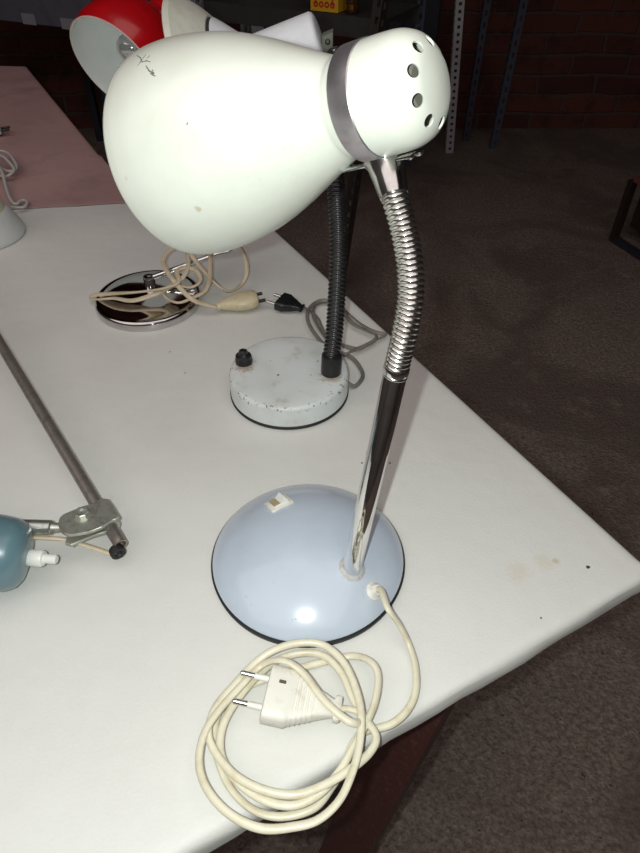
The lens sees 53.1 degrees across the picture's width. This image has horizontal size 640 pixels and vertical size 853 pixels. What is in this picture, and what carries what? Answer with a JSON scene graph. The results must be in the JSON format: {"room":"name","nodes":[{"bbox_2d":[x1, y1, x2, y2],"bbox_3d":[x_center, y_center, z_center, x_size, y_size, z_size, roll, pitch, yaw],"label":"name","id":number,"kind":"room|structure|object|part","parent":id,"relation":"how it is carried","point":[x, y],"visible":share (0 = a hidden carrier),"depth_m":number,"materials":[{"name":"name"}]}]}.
{"room":"thrift store","nodes":[
{"label":"thrift store","id":0,"kind":"room"},
{"bbox_2d":[0,0,639,127],"bbox_3d":[0.000,-2.699,2.707,6.400,2.800,0.120,0,43,0],"label":"wall","id":1,"kind":"structure","parent":0,"point":[577,63],"depth_m":3.35,"materials":[{"name":"red brick"}]},
{"bbox_2d":[77,128,639,852],"bbox_3d":[0.000,0.241,1.583,6.400,0.100,5.800,0,43,0],"label":"floor","id":2,"kind":"structure","parent":0,"point":[530,318],"depth_m":1.92,"materials":[{"name":"carpet"}]},
{"bbox_2d":[0,0,149,101],"bbox_3d":[-1.195,-1.545,2.743,0.993,0.955,0.348,18,45,18],"label":"shelf unit","id":3,"kind":"object","parent":2,"relation":"on","point":[56,13],"visible":0.33,"depth_m":2.39,"materials":[{"name":"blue metal"}]},
{"bbox_2d":[79,63,103,140],"bbox_3d":[-1.178,-1.982,3.035,0.035,1.200,0.040,0,43,0],"label":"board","id":4,"kind":"object","parent":2,"relation":"on","point":[88,83],"visible":0.61,"depth_m":3.31,"materials":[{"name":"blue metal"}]},
{"bbox_2d":[97,86,103,109],"bbox_3d":[-1.092,-1.982,3.035,0.075,1.200,0.040,0,43,0],"label":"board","id":5,"kind":"object","parent":2,"relation":"on","point":[99,89],"visible":0.02,"depth_m":3.28,"materials":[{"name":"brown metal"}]},
{"bbox_2d":[251,25,263,33],"bbox_3d":[-0.242,-1.583,2.381,0.063,1.508,0.064,0,43,0],"label":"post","id":6,"kind":"object","parent":2,"relation":"on","point":[254,29],"visible":0.02,"depth_m":2.42,"materials":[{"name":"grey metal"}]},
{"bbox_2d":[192,0,420,273],"bbox_3d":[-0.043,-1.249,1.943,0.734,1.609,0.375,20,46,20],"label":"shelving rack","id":7,"kind":"object","parent":2,"relation":"on","point":[371,19],"visible":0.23,"depth_m":1.94,"materials":[{"name":"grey metal"}]},
{"bbox_3d":[-0.392,-1.301,2.002,0.044,1.606,0.044,20,46,20],"label":"post","id":8,"kind":"part","parent":7,"relation":"part of","materials":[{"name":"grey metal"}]},
{"bbox_3d":[-0.269,-1.457,2.171,0.044,1.606,0.044,20,46,20],"label":"post","id":9,"kind":"part","parent":7,"relation":"part of","materials":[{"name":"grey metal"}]},
{"bbox_3d":[-0.029,-1.286,1.985,0.620,0.052,0.262,20,46,20],"label":"shelf","id":10,"kind":"part","parent":7,"relation":"part of","materials":[{"name":"metal"}]},
{"bbox_2d":[311,0,344,12],"bbox_3d":[0.026,-1.254,1.836,0.090,0.100,0.061,20,46,20],"label":"cardboard box","id":11,"kind":"object","parent":7,"relation":"on","point":[333,6],"visible":0.98,"depth_m":1.84,"materials":[{"name":"yellow cardboard"}]},
{"bbox_2d":[345,0,359,13],"bbox_3d":[0.092,-1.228,1.807,0.041,0.102,0.041,0,43,0],"label":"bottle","id":12,"kind":"object","parent":7,"relation":"on","point":[351,6],"visible":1,"depth_m":1.82,"materials":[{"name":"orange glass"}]},
{"bbox_3d":[0.161,-1.099,1.780,0.217,1.608,0.062,-8,43,-8],"label":"post","id":13,"kind":"part","parent":7,"relation":"part of","materials":[{"name":"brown metal"}]},
{"bbox_2d":[319,702,455,852],"bbox_3d":[-0.406,0.223,0.981,0.920,0.750,1.094,-20,46,-21],"label":"trestle table","id":14,"kind":"object","parent":2,"relation":"on","point":[380,785],"visible":0.08,"depth_m":0.67,"materials":[{"name":"brown wood"}]},
{"bbox_2d":[0,203,639,852],"bbox_3d":[-0.404,-0.045,0.729,0.954,0.022,1.116,-21,46,-21],"label":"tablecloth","id":15,"kind":"object","parent":14,"relation":"on","point":[112,672],"visible":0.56,"depth_m":0.55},
{"bbox_2d":[0,125,28,248],"bbox_3d":[-0.569,-0.464,1.091,0.126,0.103,0.535,-10,44,-11],"label":"table lamp","id":16,"kind":"object","parent":15,"relation":"on","point":[12,228],"visible":1,"depth_m":0.97,"materials":[{"name":"grey paint"}]},
{"bbox_3d":[-0.565,-0.462,1.115,0.079,0.056,0.483,-15,45,-16],"label":"power cord","id":17,"kind":"part","parent":16,"relation":"part of","materials":[{"name":"white plastic"}]},
{"bbox_2d":[0,334,126,591],"bbox_3d":[-0.353,-0.091,0.666,0.246,0.131,0.596,-11,44,-12],"label":"lamp","id":18,"kind":"object","parent":15,"relation":"on","point":[98,518],"visible":1,"depth_m":0.52,"materials":[{"name":"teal metal"}]},
{"bbox_3d":[-0.314,0.081,0.475,0.174,0.124,0.124,0,43,0],"label":"lamp shade","id":19,"kind":"part","parent":18,"relation":"part of","materials":[{"name":"teal metal"}]},
{"bbox_2d":[26,549,58,566],"bbox_3d":[-0.220,0.104,0.507,0.024,0.014,0.014,0,43,0],"label":"switch","id":20,"kind":"object","parent":18,"relation":"attached to","point":[34,557],"depth_m":0.50,"materials":[{"name":"white plastic"}]},
{"bbox_3d":[-0.209,0.096,0.525,0.085,0.016,0.008,4,43,4],"label":"power cord","id":21,"kind":"part","parent":18,"relation":"part of","materials":[{"name":"beige plastic"}]},
{"bbox_3d":[-0.190,0.089,0.525,0.037,0.003,0.013,-13,44,-14],"label":"joint plate","id":22,"kind":"part","parent":18,"relation":"part of","materials":[{"name":"metal"}]},
{"bbox_3d":[-0.190,0.076,0.523,0.045,0.003,0.030,-23,48,-23],"label":"joint plate","id":23,"kind":"part","parent":18,"relation":"part of","materials":[{"name":"metal"}]},
{"bbox_2d":[69,0,265,331],"bbox_3d":[-0.228,-0.369,0.843,0.222,0.301,0.410,-12,44,-12],"label":"desk lamp","id":24,"kind":"object","parent":15,"relation":"on","point":[104,33],"visible":0.56,"depth_m":0.82,"materials":[{"name":"red metal"}]},
{"bbox_3d":[-0.265,-0.513,0.880,0.141,0.141,0.152,0,43,0],"label":"lamp shade","id":25,"kind":"part","parent":24,"relation":"part of","materials":[{"name":"red metal"}]},
{"bbox_3d":[-0.258,-0.516,0.874,0.039,0.039,0.043,0,43,0],"label":"light bulb","id":26,"kind":"part","parent":24,"relation":"part of","materials":[{"name":"clear glass"}]},
{"bbox_3d":[-0.197,-0.202,0.838,0.206,0.050,0.118,0,43,0],"label":"power cord","id":27,"kind":"part","parent":24,"relation":"part of","materials":[{"name":"beige plastic"}]},
{"bbox_3d":[-0.160,-0.407,0.880,0.137,0.276,0.336,0,43,0],"label":"stem","id":28,"kind":"part","parent":24,"relation":"part of","materials":[{"name":"silver metal"}]},
{"bbox_2d":[161,0,386,429],"bbox_3d":[-0.035,-0.251,0.690,0.204,0.335,0.380,-12,44,-13],"label":"desk lamp","id":29,"kind":"object","parent":15,"relation":"on","point":[281,383],"visible":0.66,"depth_m":0.66,"materials":[{"name":"white metal"}]},
{"bbox_3d":[-0.113,-0.366,0.694,0.081,0.173,0.183,0,43,0],"label":"lamp shade","id":30,"kind":"part","parent":29,"relation":"part of","materials":[{"name":"beige paint"}]},
{"bbox_3d":[-0.083,-0.076,0.692,0.019,0.016,0.019,0,43,0],"label":"switch knob","id":31,"kind":"part","parent":29,"relation":"part of","materials":[{"name":"black plastic"}]},
{"bbox_3d":[0.037,-0.109,0.774,0.085,0.011,0.179,-15,45,-15],"label":"power cord","id":32,"kind":"part","parent":29,"relation":"part of","materials":[{"name":"grey plastic"}]},
{"bbox_2d":[103,28,450,834],"bbox_3d":[-0.030,-0.020,0.406,0.204,0.380,0.395,0,43,0],"label":"desk lamp","id":33,"kind":"object","parent":15,"relation":"on","point":[215,141],"visible":1,"depth_m":0.38,"materials":[{"name":"white metal"}]},
{"bbox_3d":[-0.040,-0.172,0.411,0.171,0.143,0.135,24,48,24],"label":"lamp shade","id":34,"kind":"part","parent":33,"relation":"part of","materials":[{"name":"white metal"}]},
{"bbox_2d":[264,492,293,512],"bbox_3d":[-0.035,0.065,0.549,0.026,0.012,0.024,0,43,0],"label":"switch","id":35,"kind":"object","parent":33,"relation":"attached to","point":[274,502],"depth_m":0.55,"materials":[{"name":"white plastic"}]},
{"bbox_3d":[0.000,0.184,0.440,0.108,0.031,0.188,29,50,28],"label":"power cord","id":36,"kind":"part","parent":33,"relation":"part of","materials":[{"name":"beige plastic"}]},
{"bbox_2d":[339,556,364,580],"bbox_3d":[0.025,0.111,0.503,0.022,0.009,0.022,0,43,0],"label":"washer","id":37,"kind":"object","parent":33,"relation":"in","point":[348,570],"depth_m":0.50,"materials":[{"name":"white plastic"}]},
{"bbox_2d":[386,0,440,144],"bbox_3d":[0.390,-2.109,2.952,0.340,1.500,0.241,0,43,0],"label":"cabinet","id":38,"kind":"object","parent":2,"relation":"on","point":[432,9],"visible":0.05,"depth_m":3.00,"materials":[{"name":"black metal"}]},
{"bbox_3d":[0.305,-2.052,2.861,0.158,1.420,0.012,0,43,0],"label":"door","id":39,"kind":"part","parent":38,"relation":"part of","materials":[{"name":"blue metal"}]},
{"bbox_3d":[0.475,-2.052,2.861,0.158,1.420,0.012,0,43,0],"label":"door","id":40,"kind":"part","parent":38,"relation":"part of","materials":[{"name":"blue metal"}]},
{"bbox_2d":[405,0,425,166],"bbox_3d":[0.429,-2.033,2.500,0.036,2.008,0.036,0,43,0],"label":"post","id":41,"kind":"object","parent":2,"relation":"on","point":[422,7],"visible":0.15,"depth_m":2.75,"materials":[{"name":"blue metal"}]},
{"bbox_2d":[445,0,464,152],"bbox_3d":[0.604,-2.158,2.636,0.165,2.005,0.039,0,43,0],"label":"post","id":42,"kind":"object","parent":2,"relation":"on","point":[457,6],"visible":0.92,"depth_m":3.04,"materials":[{"name":"metal"}]},
{"bbox_2d":[462,0,490,140],"bbox_3d":[0.791,-2.275,2.763,0.053,2.008,0.032,0,43,0],"label":"post","id":43,"kind":"object","parent":2,"relation":"on","point":[486,6],"visible":1,"depth_m":3.20,"materials":[{"name":"blue metal"}]},
{"bbox_2d":[488,0,528,148],"bbox_3d":[0.938,-2.195,2.677,0.104,2.009,0.036,0,43,0],"label":"post","id":44,"kind":"object","parent":2,"relation":"on","point":[520,11],"visible":1,"depth_m":3.10,"materials":[{"name":"blue metal"}]},
{"bbox_2d":[609,176,639,260],"bbox_3d":[1.416,-0.688,2.322,0.304,0.264,0.620,-14,45,-15],"label":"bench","id":45,"kind":"object","parent":2,"relation":"on","point":[614,237],"visible":1,"depth_m":2.50,"materials":[{"name":"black metal"}]},
{"bbox_3d":[1.181,-0.842,2.493,0.028,0.235,0.024,-14,45,-15],"label":"leg","id":46,"kind":"part","parent":45,"relation":"part of","materials":[{"name":"black metal"}]},
{"bbox_3d":[1.283,-0.573,2.374,0.024,0.024,0.600,-14,45,-15],"label":"foot rail","id":47,"kind":"part","parent":45,"relation":"part of","materials":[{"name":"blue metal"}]},
{"bbox_3d":[1.339,-0.694,2.291,0.016,0.195,0.560,-14,45,-15],"label":"panel","id":48,"kind":"part","parent":45,"relation":"part of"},
{"bbox_3d":[-1.022,-0.343,1.592,1.169,0.748,1.172,0,43,0],"label":"trestle table","id":49,"kind":"object","parent":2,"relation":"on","visible":0},
{"bbox_2d":[0,66,125,208],"bbox_3d":[-0.966,-0.691,1.434,0.960,0.032,1.332,-13,44,-13],"label":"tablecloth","id":50,"kind":"object","parent":49,"relation":"on","point":[57,166],"visible":0.84,"depth_m":1.23,"materials":[{"name":"pink fabric"}]}
]}

